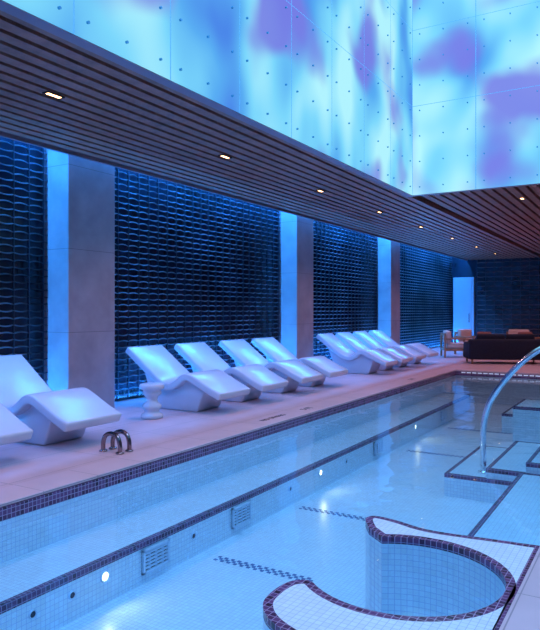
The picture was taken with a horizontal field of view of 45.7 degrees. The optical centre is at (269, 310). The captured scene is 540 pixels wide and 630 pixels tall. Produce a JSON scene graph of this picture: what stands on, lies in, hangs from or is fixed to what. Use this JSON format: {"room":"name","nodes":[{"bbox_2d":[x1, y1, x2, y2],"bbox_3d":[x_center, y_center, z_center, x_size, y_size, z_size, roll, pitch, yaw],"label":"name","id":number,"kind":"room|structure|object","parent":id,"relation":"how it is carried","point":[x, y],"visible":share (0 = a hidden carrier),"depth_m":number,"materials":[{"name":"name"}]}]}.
{"room":"spa","nodes":[
{"label":"spa","id":0,"kind":"room"},
{"bbox_2d":[3,0,412,194],"bbox_3d":[-0.832,-4.600,5.931,0.020,5.000,13.306,0,0,31],"label":"wall","id":1,"kind":"structure","parent":0,"point":[333,77],"depth_m":7.75,"materials":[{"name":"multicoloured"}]},
{"bbox_2d":[0,0,539,196],"bbox_3d":[1.720,-2.250,4.392,6.260,0.300,13.580,0,0,31],"label":"trim","id":2,"kind":"structure","parent":1,"relation":"attached to","point":[5,7],"depth_m":5.96,"materials":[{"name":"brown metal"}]},
{"bbox_2d":[0,137,451,401],"bbox_3d":[-0.423,-0.700,14.258,0.295,4.400,32.010,0,0,31],"label":"wall","id":3,"kind":"structure","parent":0,"point":[192,265],"depth_m":12.27,"materials":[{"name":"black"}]},
{"bbox_2d":[0,10,539,260],"bbox_3d":[4.960,-2.555,11.020,12.860,0.790,32.000,0,0,31],"label":"ceiling","id":4,"kind":"structure","parent":0,"point":[112,114],"depth_m":8.91,"materials":[{"name":"brown wood"}]},
{"bbox_2d":[42,91,64,99],"bbox_3d":[-2.179,-2.188,6.446,0.090,0.044,0.210,0,0,31],"label":"recessed light","id":5,"kind":"object","parent":4,"relation":"in","point":[48,93],"visible":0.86,"depth_m":6.43,"materials":[{"name":"beige"}]},
{"bbox_2d":[218,154,231,158],"bbox_3d":[-0.633,-2.188,9.016,0.090,0.044,0.210,0,0,31],"label":"recessed light","id":6,"kind":"object","parent":4,"relation":"in","point":[222,155],"visible":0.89,"depth_m":9.00,"materials":[{"name":"beige"}]},
{"bbox_2d":[0,346,539,488],"bbox_3d":[4.960,1.650,11.020,12.860,0.300,32.000,0,0,31],"label":"floor","id":7,"kind":"structure","parent":0,"point":[20,462],"depth_m":8.77,"materials":[{"name":"stone"}]},
{"bbox_2d":[0,403,32,444],"bbox_3d":[-3.349,1.033,6.508,1.835,0.934,0.820,0,0,31],"label":"lounger","id":8,"kind":"object","parent":7,"relation":"on","point":[12,429],"visible":1,"depth_m":6.30,"materials":[{"name":"plastic"}]},
{"bbox_2d":[0,354,120,444],"bbox_3d":[-2.715,1.033,7.562,1.835,0.934,0.820,0,0,31],"label":"lounger","id":9,"kind":"object","parent":7,"relation":"on","point":[57,416],"visible":0.96,"depth_m":7.25,"materials":[{"name":"plastic"}]},
{"bbox_2d":[44,148,114,407],"bbox_3d":[-2.872,-0.700,9.640,0.560,4.400,0.920,0,0,31],"label":"column","id":10,"kind":"structure","parent":7,"relation":"on","point":[80,211],"depth_m":9.33,"materials":[{"name":"stone"}]},
{"bbox_2d":[99,429,132,454],"bbox_3d":[-1.642,1.385,6.834,0.328,0.223,0.228,0,0,31],"label":"grab rail","id":11,"kind":"object","parent":7,"relation":"on","point":[114,435],"visible":1,"depth_m":6.81,"materials":[{"name":"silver metal"}]},
{"bbox_2d":[139,382,164,419],"bbox_3d":[-1.651,1.258,8.952,0.350,0.485,0.350,0,0,31],"label":"side table","id":12,"kind":"object","parent":7,"relation":"on","point":[151,390],"visible":1,"depth_m":8.85,"materials":[{"name":"ceramic"}]},
{"bbox_2d":[125,345,249,411],"bbox_3d":[-1.287,1.033,9.935,1.835,0.934,0.820,0,0,31],"label":"lounger","id":13,"kind":"object","parent":7,"relation":"on","point":[183,390],"visible":0.98,"depth_m":9.71,"materials":[{"name":"plastic"}]},
{"bbox_2d":[174,342,287,401],"bbox_3d":[-0.679,1.033,10.946,1.835,0.934,0.820,0,0,31],"label":"lounger","id":14,"kind":"object","parent":7,"relation":"on","point":[199,355],"visible":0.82,"depth_m":10.80,"materials":[{"name":"plastic"}]},
{"bbox_2d":[0,368,539,629],"bbox_3d":[1.320,1.998,7.025,4.480,1.004,20.160,0,0,31],"label":"swimming pool","id":15,"kind":"object","parent":7,"relation":"in","point":[371,508],"visible":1,"depth_m":5.90,"materials":[{"name":"liquid"}]},
{"bbox_2d":[461,372,539,376],"bbox_3d":[6.333,1.552,15.305,3.475,0.025,0.018,0,0,31],"label":"grille","id":16,"kind":"object","parent":15,"relation":"attached to","point":[487,374],"depth_m":15.76,"materials":[{"name":"white"}]},
{"bbox_2d":[478,346,539,473],"bbox_3d":[3.301,1.162,7.630,1.610,1.717,0.140,0,0,31],"label":"pool handrail","id":17,"kind":"object","parent":15,"relation":"on","point":[530,355],"visible":0.96,"depth_m":7.94,"materials":[{"name":"silver metal"}]},
{"bbox_2d":[218,339,322,392],"bbox_3d":[0.002,1.033,12.078,1.835,0.934,0.820,0,0,31],"label":"lounger","id":18,"kind":"object","parent":7,"relation":"on","point":[294,371],"visible":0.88,"depth_m":11.92,"materials":[{"name":"plastic"}]},
{"bbox_2d":[279,211,312,358],"bbox_3d":[0.605,-0.700,15.420,0.560,4.400,0.850,0,0,31],"label":"column","id":19,"kind":"structure","parent":7,"relation":"on","point":[296,238],"depth_m":15.10,"materials":[{"name":"stone"}]},
{"bbox_2d":[251,337,347,386],"bbox_3d":[0.595,1.033,13.063,1.835,0.934,0.820,0,0,31],"label":"lounger","id":20,"kind":"object","parent":7,"relation":"on","point":[270,347],"visible":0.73,"depth_m":12.94,"materials":[{"name":"plastic"}]},
{"bbox_2d":[316,333,397,373],"bbox_3d":[2.115,1.033,15.591,1.835,0.934,0.820,0,0,31],"label":"lounger","id":21,"kind":"object","parent":7,"relation":"on","point":[367,361],"visible":0.98,"depth_m":15.35,"materials":[{"name":"plastic"}]},
{"bbox_2d":[335,332,412,370],"bbox_3d":[2.682,1.033,16.533,1.835,0.934,0.820,0,0,31],"label":"lounger","id":22,"kind":"object","parent":7,"relation":"on","point":[348,338],"visible":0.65,"depth_m":16.41,"materials":[{"name":"plastic"}]},
{"bbox_2d":[378,237,399,344],"bbox_3d":[3.801,-0.700,20.732,0.560,4.400,0.850,0,0,31],"label":"column","id":23,"kind":"structure","parent":7,"relation":"on","point":[388,251],"depth_m":20.39,"materials":[{"name":"stone"}]},
{"bbox_2d":[352,331,425,366],"bbox_3d":[3.249,1.033,17.476,1.835,0.934,0.820,0,0,31],"label":"lounger","id":24,"kind":"object","parent":7,"relation":"on","point":[366,338],"visible":0.56,"depth_m":17.36,"materials":[{"name":"plastic"}]},
{"bbox_2d":[368,330,438,363],"bbox_3d":[3.842,1.033,18.461,1.835,0.934,0.820,0,0,31],"label":"lounger","id":25,"kind":"object","parent":7,"relation":"on","point":[380,336],"visible":0.56,"depth_m":18.34,"materials":[{"name":"plastic"}]},
{"bbox_2d":[440,330,469,357],"bbox_3d":[6.027,1.070,20.882,0.840,0.860,0.840,0,0,6],"label":"armchair","id":26,"kind":"object","parent":7,"relation":"on","point":[448,345],"visible":0.7,"depth_m":20.57,"materials":[{"name":"beige fabric"}]},
{"bbox_2d":[453,329,475,353],"bbox_3d":[6.989,1.070,22.287,0.840,0.860,0.840,0,0,-39],"label":"armchair","id":27,"kind":"object","parent":7,"relation":"on","point":[465,333],"visible":0.36,"depth_m":22.31,"materials":[{"name":"beige fabric"}]},
{"bbox_2d":[463,332,539,363],"bbox_3d":[6.734,1.050,18.461,2.100,0.900,0.920,0,0,6],"label":"sofa","id":28,"kind":"object","parent":7,"relation":"on","point":[486,345],"visible":0.98,"depth_m":18.06,"materials":[{"name":"fabric"}]},
{"bbox_2d":[506,329,528,333],"bbox_3d":[8.532,1.070,21.942,0.840,0.860,0.840,0,0,21],"label":"armchair","id":29,"kind":"object","parent":7,"relation":"on","point":[510,331],"visible":0.12,"depth_m":22.14,"materials":[{"name":"beige fabric"}]},
{"bbox_2d":[413,0,539,194],"bbox_3d":[5.140,-4.600,10.083,5.986,5.000,0.020,0,0,31],"label":"wall","id":30,"kind":"structure","parent":0,"point":[476,63],"depth_m":11.04,"materials":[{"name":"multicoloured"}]},
{"bbox_2d":[452,257,539,341],"bbox_3d":[13.235,-0.700,24.775,12.860,4.400,0.295,0,0,31],"label":"wall","id":31,"kind":"structure","parent":0,"point":[507,291],"depth_m":26.78,"materials":[{"name":"grey"}]},
{"bbox_2d":[453,277,474,341],"bbox_3d":[8.336,0.025,27.553,0.880,2.950,0.182,0,0,31],"label":"door","id":32,"kind":"structure","parent":31,"relation":"in","point":[463,287],"depth_m":27.51,"materials":[{"name":"paint"}]}
]}

